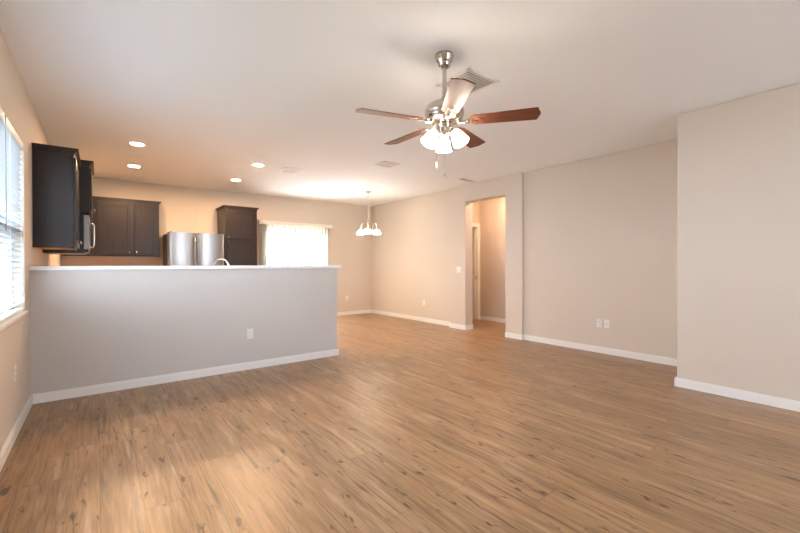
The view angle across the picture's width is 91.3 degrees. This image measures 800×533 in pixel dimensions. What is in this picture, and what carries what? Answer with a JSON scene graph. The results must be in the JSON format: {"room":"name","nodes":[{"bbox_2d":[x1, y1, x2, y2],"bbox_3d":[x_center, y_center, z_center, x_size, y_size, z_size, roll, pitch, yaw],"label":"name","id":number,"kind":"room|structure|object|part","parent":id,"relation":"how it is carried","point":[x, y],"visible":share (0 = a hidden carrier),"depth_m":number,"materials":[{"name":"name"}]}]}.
{"room":"living room","nodes":[
{"label":"living room","id":0,"kind":"room"},
{"bbox_2d":[0,28,60,450],"bbox_3d":[-2.044,-0.142,1.739,0.140,2.740,11.650,0,0,-38],"label":"wall","id":1,"kind":"structure","parent":0,"point":[15,102],"depth_m":3.13,"materials":[{"name":"paint"}]},
{"bbox_2d":[0,222,12,315],"bbox_3d":[-2.356,-0.322,2.098,0.055,1.380,2.700,0,0,-38],"label":"window","id":2,"kind":"structure","parent":1,"relation":"in","point":[9,270],"depth_m":3.13,"materials":[{"name":"white plastic"}]},
{"bbox_2d":[0,107,22,322],"bbox_3d":[-2.572,-0.326,2.499,0.080,1.370,1.770,0,0,-38],"label":"window blind","id":3,"kind":"object","parent":1,"relation":"attached to","point":[11,144],"visible":1,"depth_m":2.81,"materials":[{"name":"white plastic"}]},
{"bbox_3d":[-2.738,-0.305,2.750,0.003,1.314,0.002,0,0,-38],"label":"ladder cord","id":4,"kind":"part","parent":3,"relation":"part of","materials":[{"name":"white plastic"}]},
{"bbox_3d":[-2.575,0.350,2.499,0.050,0.018,1.770,0,0,-38],"label":"rail","id":5,"kind":"part","parent":3,"relation":"part of","materials":[{"name":"white plastic"}]},
{"bbox_3d":[-3.031,-0.306,3.131,0.003,1.314,0.002,0,0,-38],"label":"ladder cord","id":6,"kind":"part","parent":3,"relation":"part of","materials":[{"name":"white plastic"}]},
{"bbox_2d":[0,310,27,330],"bbox_3d":[-2.293,0.376,2.143,0.092,0.026,2.732,0,0,-38],"label":"trim","id":7,"kind":"structure","parent":1,"relation":"attached to","point":[9,321],"depth_m":2.71,"materials":[{"name":"white wood"}]},
{"bbox_2d":[13,365,15,382],"bbox_3d":[-2.781,0.774,2.826,0.009,0.115,0.070,0,0,-38],"label":"outlet","id":8,"kind":"object","parent":1,"relation":"attached to","point":[14,367],"visible":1,"depth_m":2.80,"materials":[{"name":"plastic"}]},
{"bbox_2d":[0,395,32,471],"bbox_3d":[-0.848,1.188,0.324,0.016,0.085,7.944,0,0,-38],"label":"baseboard","id":9,"kind":"structure","parent":1,"relation":"attached to","point":[7,446],"depth_m":2.76,"materials":[{"name":"white wood"}]},
{"bbox_2d":[31,142,81,250],"bbox_3d":[-3.504,-0.662,4.032,0.347,0.965,0.814,0,0,-38],"label":"upper cabinet","id":10,"kind":"object","parent":1,"relation":"attached to","point":[55,169],"visible":1,"depth_m":3.73,"materials":[{"name":"brown wood"}]},
{"bbox_3d":[-3.542,-0.188,4.026,0.275,0.006,0.746,0,0,-38],"label":"underside panel","id":11,"kind":"part","parent":10,"relation":"part of","materials":[{"name":"brown wood"}]},
{"bbox_3d":[-3.510,-1.114,4.026,0.335,0.060,0.814,0,0,-38],"label":"crown molding","id":12,"kind":"part","parent":10,"relation":"part of","materials":[{"name":"brown wood"}]},
{"bbox_3d":[-3.292,-0.632,3.972,0.020,0.865,0.361,0,0,-38],"label":"door","id":13,"kind":"part","parent":10,"relation":"part of","materials":[{"name":"brown wood"}]},
{"bbox_3d":[-3.529,-0.632,4.280,0.020,0.865,0.361,0,0,-38],"label":"door","id":14,"kind":"part","parent":10,"relation":"part of","materials":[{"name":"brown wood"}]},
{"bbox_2d":[79,160,95,218],"bbox_3d":[-3.941,-0.911,4.689,0.457,0.595,0.830,0,0,-38],"label":"upper cabinet","id":15,"kind":"object","parent":1,"relation":"attached to","point":[86,171],"visible":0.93,"depth_m":4.48,"materials":[{"name":"brown wood"}]},
{"bbox_2d":[42,213,94,254],"bbox_3d":[-3.942,-0.375,4.689,0.451,0.461,0.750,0,0,-38],"label":"microwave","id":16,"kind":"object","parent":15,"relation":"attached to","point":[84,220],"visible":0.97,"depth_m":4.47,"materials":[{"name":"silver plastic"}]},
{"bbox_3d":[-3.976,-0.156,4.664,0.355,0.012,0.750,0,0,-38],"label":"underside plate","id":17,"kind":"part","parent":16,"relation":"part of","materials":[{"name":"black plastic"}]},
{"bbox_3d":[-3.780,-0.396,4.724,0.052,0.390,0.608,0,0,-38],"label":"door","id":18,"kind":"part","parent":16,"relation":"part of","materials":[{"name":"silver metal"}]},
{"bbox_3d":[-3.904,-0.392,4.968,0.050,0.318,0.018,0,0,-38],"label":"handle","id":19,"kind":"part","parent":16,"relation":"part of","materials":[{"name":"silver metal"}]},
{"bbox_3d":[-3.947,-1.179,4.684,0.445,0.060,0.830,0,0,-38],"label":"crown molding","id":20,"kind":"part","parent":15,"relation":"part of","materials":[{"name":"brown wood"}]},
{"bbox_3d":[-3.678,-0.882,4.652,0.020,0.495,0.351,0,0,-38],"label":"door","id":21,"kind":"part","parent":15,"relation":"part of","materials":[{"name":"brown wood"}]},
{"bbox_2d":[30,268,336,395],"bbox_3d":[-2.110,0.623,4.459,3.066,1.190,0.120,0,0,-38],"label":"wall","id":22,"kind":"structure","parent":0,"point":[88,327],"depth_m":4.11,"materials":[{"name":"paint"}]},
{"bbox_2d":[29,265,340,269],"bbox_3d":[-2.092,0.009,4.472,3.116,0.038,0.190,0,0,-38],"label":"trim","id":23,"kind":"structure","parent":22,"relation":"on","point":[252,266],"depth_m":4.10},
{"bbox_2d":[33,349,338,403],"bbox_3d":[-2.055,1.175,4.418,3.066,0.085,0.016,0,0,-38],"label":"baseboard","id":24,"kind":"structure","parent":22,"relation":"attached to","point":[147,381],"depth_m":4.12,"materials":[{"name":"white wood"}]},
{"bbox_2d":[247,329,252,338],"bbox_3d":[-1.776,0.798,4.635,0.070,0.115,0.009,0,0,-38],"label":"outlet","id":25,"kind":"object","parent":22,"relation":"attached to","point":[249,331],"visible":1,"depth_m":4.63,"materials":[{"name":"plastic"}]},
{"bbox_2d":[61,177,371,311],"bbox_3d":[-3.117,-0.165,8.352,6.505,2.740,0.140,0,0,-38],"label":"wall","id":26,"kind":"structure","parent":0,"point":[181,208],"depth_m":8.38,"materials":[{"name":"paint"}]},
{"bbox_2d":[63,196,160,256],"bbox_3d":[-4.872,-0.662,6.684,1.338,0.975,0.362,0,0,-38],"label":"upper cabinet","id":27,"kind":"object","parent":26,"relation":"attached to","point":[123,227],"visible":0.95,"depth_m":6.65,"materials":[{"name":"brown wood"}]},
{"bbox_3d":[-4.794,-0.631,6.568,0.475,0.875,0.020,0,0,-38],"label":"door","id":28,"kind":"part","parent":27,"relation":"part of","materials":[{"name":"brown wood"}]},
{"bbox_3d":[-4.877,-1.119,6.687,1.338,0.060,0.350,0,0,-38],"label":"crown molding","id":29,"kind":"part","parent":27,"relation":"part of","materials":[{"name":"brown wood"}]},
{"bbox_3d":[-4.441,-0.633,6.840,0.335,0.875,0.020,0,0,-38],"label":"door","id":30,"kind":"part","parent":27,"relation":"part of","materials":[{"name":"brown wood"}]},
{"bbox_2d":[258,220,332,264],"bbox_3d":[-2.314,0.099,8.819,1.730,2.165,0.100,0,0,-38],"label":"vertical blind","id":31,"kind":"object","parent":26,"relation":"attached to","point":[262,228],"visible":0.48,"depth_m":8.73,"materials":[{"name":"white plastic"}]},
{"bbox_2d":[267,227,325,264],"bbox_3d":[-2.386,0.166,8.922,1.560,2.070,0.110,0,0,-38],"label":"door","id":32,"kind":"structure","parent":26,"relation":"in","point":[277,228],"depth_m":8.91,"materials":[{"name":"white plastic"}]},
{"bbox_3d":[-2.684,0.177,8.727,0.750,1.990,0.035,0,0,-38],"label":"panel","id":33,"kind":"part","parent":32,"relation":"part of","materials":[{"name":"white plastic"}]},
{"bbox_3d":[-2.109,0.174,9.119,0.780,1.990,0.035,0,0,-38],"label":"panel","id":34,"kind":"part","parent":32,"relation":"part of","materials":[{"name":"white plastic"}]},
{"bbox_2d":[337,309,371,315],"bbox_3d":[-1.215,1.152,9.720,1.201,0.085,0.016,0,0,-38],"label":"baseboard","id":35,"kind":"structure","parent":26,"relation":"attached to","point":[358,311],"depth_m":9.75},
{"bbox_2d":[0,313,799,532],"bbox_3d":[0.897,1.262,4.006,7.553,0.100,11.930,0,0,-38],"label":"floor","id":36,"kind":"structure","parent":0,"point":[414,426],"depth_m":2.59,"materials":[{"name":"brown wood"}]},
{"bbox_2d":[163,231,223,265],"bbox_3d":[-3.795,0.303,7.187,0.900,1.817,0.821,0,0,-38],"label":"refrigerator","id":37,"kind":"object","parent":36,"relation":"on","point":[179,248],"visible":0.46,"depth_m":6.88,"materials":[{"name":"silver metal"}]},
{"bbox_3d":[-3.785,-0.030,6.797,0.444,1.125,0.080,0,0,-38],"label":"door","id":38,"kind":"part","parent":37,"relation":"part of","materials":[{"name":"silver metal"}]},
{"bbox_3d":[-3.599,-0.058,6.864,0.022,0.920,0.066,0,0,-38],"label":"handle","id":39,"kind":"part","parent":37,"relation":"part of","materials":[{"name":"silver metal"}]},
{"bbox_3d":[-3.536,-0.058,6.913,0.022,0.920,0.066,0,0,-38],"label":"handle","id":40,"kind":"part","parent":37,"relation":"part of","materials":[{"name":"silver metal"}]},
{"bbox_3d":[-3.423,-0.032,7.075,0.444,1.125,0.080,0,0,-38],"label":"door","id":41,"kind":"part","parent":37,"relation":"part of","materials":[{"name":"silver metal"}]},
{"bbox_2d":[216,205,258,265],"bbox_3d":[-3.224,0.028,7.764,0.662,2.360,0.662,0,0,-38],"label":"pantry cabinet","id":42,"kind":"object","parent":36,"relation":"on","point":[238,224],"visible":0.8,"depth_m":7.52,"materials":[{"name":"brown wood"}]},
{"bbox_3d":[-3.231,-1.122,7.764,0.662,0.060,0.650,0,0,-38],"label":"crown molding","id":43,"kind":"part","parent":42,"relation":"part of","materials":[{"name":"brown wood"}]},
{"bbox_3d":[-3.047,0.296,7.536,0.550,1.585,0.020,0,0,-38],"label":"door","id":44,"kind":"part","parent":42,"relation":"part of","materials":[{"name":"brown wood"}]},
{"bbox_3d":[-3.050,-0.802,7.531,0.550,0.550,0.020,0,0,-38],"label":"door","id":45,"kind":"part","parent":42,"relation":"part of","materials":[{"name":"brown wood"}]},
{"bbox_3d":[-2.411,0.783,4.696,2.700,0.870,0.612,0,0,-38],"label":"base cabinet","id":46,"kind":"object","parent":36,"relation":"on","visible":0},
{"bbox_3d":[-2.410,0.328,4.690,2.740,0.040,0.608,0,0,-38],"label":"countertop","id":47,"kind":"structure","parent":46,"relation":"on","visible":0},
{"bbox_2d":[213,258,229,265],"bbox_3d":[-2.132,0.102,4.739,0.280,0.408,0.076,0,0,-7],"label":"faucet","id":48,"kind":"object","parent":47,"relation":"on","point":[225,260],"visible":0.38,"depth_m":4.73,"materials":[{"name":"silver metal"}]},
{"bbox_2d":[0,0,799,205],"bbox_3d":[0.890,-1.588,3.994,7.553,0.120,11.930,0,0,-38],"label":"ceiling","id":49,"kind":"structure","parent":0,"point":[212,90],"depth_m":3.16,"materials":[{"name":"paint"}]},
{"bbox_2d":[127,164,140,167],"bbox_3d":[-4.031,-1.520,5.928,0.184,0.007,0.184,0,0,-38],"label":"recessed light","id":50,"kind":"object","parent":49,"relation":"in","point":[129,165],"visible":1,"depth_m":5.94,"materials":[{"name":"white"}]},
{"bbox_2d":[128,142,145,145],"bbox_3d":[-3.265,-1.517,4.856,0.184,0.007,0.184,0,0,-38],"label":"recessed light","id":51,"kind":"object","parent":49,"relation":"in","point":[130,143],"visible":1,"depth_m":4.86,"materials":[{"name":"white"}]},
{"bbox_2d":[252,163,263,166],"bbox_3d":[-2.137,-1.524,5.887,0.184,0.007,0.184,0,0,-38],"label":"recessed light","id":52,"kind":"object","parent":49,"relation":"in","point":[254,164],"visible":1,"depth_m":5.89,"materials":[{"name":"white"}]},
{"bbox_2d":[278,167,302,173],"bbox_3d":[-1.750,-1.526,6.222,0.300,0.009,0.320,0,0,-38],"label":"ceiling vent","id":53,"kind":"object","parent":49,"relation":"in","point":[285,169],"visible":1,"depth_m":6.21,"materials":[{"name":"white metal"}]},
{"bbox_2d":[357,191,380,234],"bbox_3d":[-0.648,-1.093,7.982,0.498,0.893,0.460,0,0,0],"label":"chandelier","id":54,"kind":"object","parent":49,"relation":"hanging from","point":[367,230],"visible":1,"depth_m":8.03,"materials":[{"name":"white glass"}]},
{"bbox_3d":[-0.657,-0.712,7.837,0.166,0.091,0.166,0,0,0],"label":"lamp shade","id":55,"kind":"part","parent":54,"relation":"part of","materials":[{"name":"white glass"}]},
{"bbox_3d":[-0.480,-0.713,8.119,0.166,0.091,0.166,0,0,0],"label":"lamp shade","id":56,"kind":"part","parent":54,"relation":"part of","materials":[{"name":"white glass"}]},
{"bbox_2d":[374,161,399,167],"bbox_3d":[-0.195,-1.528,5.866,0.290,0.009,0.290,0,0,-38],"label":"ceiling vent","id":57,"kind":"object","parent":49,"relation":"in","point":[386,164],"visible":1,"depth_m":5.85,"materials":[{"name":"white metal"}]},
{"bbox_2d":[356,50,540,176],"bbox_3d":[0.330,-1.079,2.777,1.251,0.886,1.223,0,0,0],"label":"ceiling fan","id":58,"kind":"object","parent":49,"relation":"hanging from","point":[443,113],"visible":1,"depth_m":2.74,"materials":[{"name":"brown wood"}]},
{"bbox_3d":[-0.067,-1.036,2.670,0.481,0.034,0.142,0,0,-21],"label":"blade","id":59,"kind":"part","parent":58,"relation":"part of","materials":[{"name":"brown wood"}]},
{"bbox_3d":[0.059,-1.038,3.142,0.142,0.034,0.481,0,0,-39],"label":"blade","id":60,"kind":"part","parent":58,"relation":"part of","materials":[{"name":"brown wood"}]},
{"bbox_3d":[0.209,-0.905,2.761,0.122,0.130,0.117,0,0,0],"label":"lamp shade","id":61,"kind":"part","parent":58,"relation":"part of","materials":[{"name":"white glass"}]},
{"bbox_3d":[0.330,-0.906,2.942,0.120,0.130,0.124,0,0,0],"label":"lamp shade","id":62,"kind":"part","parent":58,"relation":"part of","materials":[{"name":"white glass"}]},
{"bbox_3d":[0.342,-1.036,2.404,0.142,0.034,0.481,0,0,-3],"label":"blade","id":63,"kind":"part","parent":58,"relation":"part of","materials":[{"name":"brown wood"}]},
{"bbox_3d":[0.425,-0.906,2.746,0.120,0.130,0.116,0,0,0],"label":"lamp shade","id":64,"kind":"part","parent":58,"relation":"part of","materials":[{"name":"white glass"}]},
{"bbox_3d":[0.547,-1.040,3.167,0.142,0.034,0.481,0,0,33],"label":"blade","id":65,"kind":"part","parent":58,"relation":"part of","materials":[{"name":"brown wood"}]},
{"bbox_3d":[0.722,-1.038,2.712,0.481,0.034,0.142,0,0,15],"label":"blade","id":66,"kind":"part","parent":58,"relation":"part of","materials":[{"name":"brown wood"}]},
{"bbox_2d":[459,178,475,181],"bbox_3d":[1.195,-1.535,6.962,0.400,0.011,0.100,0,0,-42],"label":"ceiling vent","id":67,"kind":"object","parent":49,"relation":"in","point":[463,179],"visible":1,"depth_m":6.96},
{"bbox_2d":[436,67,499,95],"bbox_3d":[0.562,-1.519,3.243,0.370,0.011,0.370,0,0,-38],"label":"ceiling vent","id":68,"kind":"object","parent":49,"relation":"in","point":[482,81],"visible":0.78,"depth_m":3.17,"materials":[{"name":"white metal"}]},
{"bbox_2d":[371,190,450,321],"bbox_3d":[0.287,-0.176,9.016,0.300,2.740,2.960,0,0,-38],"label":"wall","id":69,"kind":"structure","parent":0,"point":[411,254],"depth_m":8.75,"materials":[{"name":"paint"}]},
{"bbox_2d":[371,310,450,325],"bbox_3d":[0.170,1.152,8.918,0.016,0.085,2.944,0,0,-38],"label":"baseboard","id":70,"kind":"structure","parent":69,"relation":"attached to","point":[428,320],"depth_m":8.73,"materials":[{"name":"white wood"}]},
{"bbox_2d":[472,201,479,223],"bbox_3d":[1.316,-0.177,8.508,1.104,2.740,0.120,0,0,-38],"label":"wall","id":71,"kind":"structure","parent":0,"point":[475,205],"depth_m":8.71,"materials":[{"name":"paint"}]},
{"bbox_2d":[472,223,479,319],"bbox_3d":[1.405,0.118,8.568,0.893,2.150,0.142,0,0,-38],"label":"door","id":72,"kind":"structure","parent":71,"relation":"in","point":[476,227],"depth_m":8.77,"materials":[{"name":"beige wood"}]},
{"bbox_2d":[450,172,523,334],"bbox_3d":[1.574,-0.172,7.104,0.200,2.740,1.640,0,0,-38],"label":"wall","id":73,"kind":"structure","parent":0,"point":[511,187],"depth_m":6.97,"materials":[{"name":"paint"}]},
{"bbox_2d":[466,325,472,329],"bbox_3d":[1.320,1.156,7.444,0.200,0.083,0.016,0,0,-38],"label":"baseboard","id":74,"kind":"object","parent":73,"relation":"attached to","point":[468,327],"visible":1,"depth_m":7.43,"materials":[{"name":"white wood"}]},
{"bbox_2d":[450,323,522,339],"bbox_3d":[1.492,1.156,7.043,0.016,0.085,1.672,0,0,-38],"label":"baseboard","id":75,"kind":"structure","parent":73,"relation":"attached to","point":[452,325],"depth_m":6.62,"materials":[{"name":"white wood"}]},
{"bbox_2d":[472,197,504,318],"bbox_3d":[2.064,-0.175,7.652,1.244,2.740,3.350,0,0,-38],"label":"wall","id":76,"kind":"structure","parent":0,"point":[492,211],"depth_m":8.51,"materials":[{"name":"paint"}]},
{"bbox_2d":[480,316,504,322],"bbox_3d":[2.589,1.151,7.756,0.016,0.085,2.630,0,0,-38],"label":"baseboard","id":77,"kind":"structure","parent":76,"relation":"attached to","point":[493,319],"depth_m":8.50,"materials":[{"name":"white wood"}]},
{"bbox_2d":[524,139,676,358],"bbox_3d":[2.937,-0.169,5.463,0.260,2.740,2.625,0,0,-38],"label":"wall","id":78,"kind":"structure","parent":0,"point":[600,232],"depth_m":5.39,"materials":[{"name":"paint"}]},
{"bbox_2d":[597,319,601,327],"bbox_3d":[2.778,0.790,5.456,0.009,0.115,0.070,0,0,-38],"label":"outlet","id":79,"kind":"object","parent":78,"relation":"attached to","point":[599,321],"visible":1,"depth_m":5.45,"materials":[{"name":"plastic"}]},
{"bbox_2d":[524,335,676,365],"bbox_3d":[2.770,1.159,5.463,0.016,0.085,2.393,0,0,-38],"label":"baseboard","id":80,"kind":"structure","parent":78,"relation":"attached to","point":[634,355],"depth_m":5.37,"materials":[{"name":"white wood"}]},
{"bbox_2d":[604,320,609,327],"bbox_3d":[2.840,0.790,5.371,0.014,0.115,0.070,0,0,-38],"label":"cable plate","id":81,"kind":"object","parent":78,"relation":"attached to","point":[606,322],"visible":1,"depth_m":5.37,"materials":[{"name":"plastic"}]},
{"bbox_2d":[677,83,799,400],"bbox_3d":[4.562,-0.161,2.391,0.900,2.740,4.625,0,0,-38],"label":"wall","id":82,"kind":"structure","parent":0,"point":[738,160],"depth_m":3.56,"materials":[{"name":"paint"}]},
{"bbox_2d":[674,377,799,411],"bbox_3d":[4.197,1.169,2.123,0.016,0.085,4.641,0,0,-38],"label":"baseboard","id":83,"kind":"structure","parent":82,"relation":"attached to","point":[793,405],"depth_m":3.55,"materials":[{"name":"white wood"}]}
]}

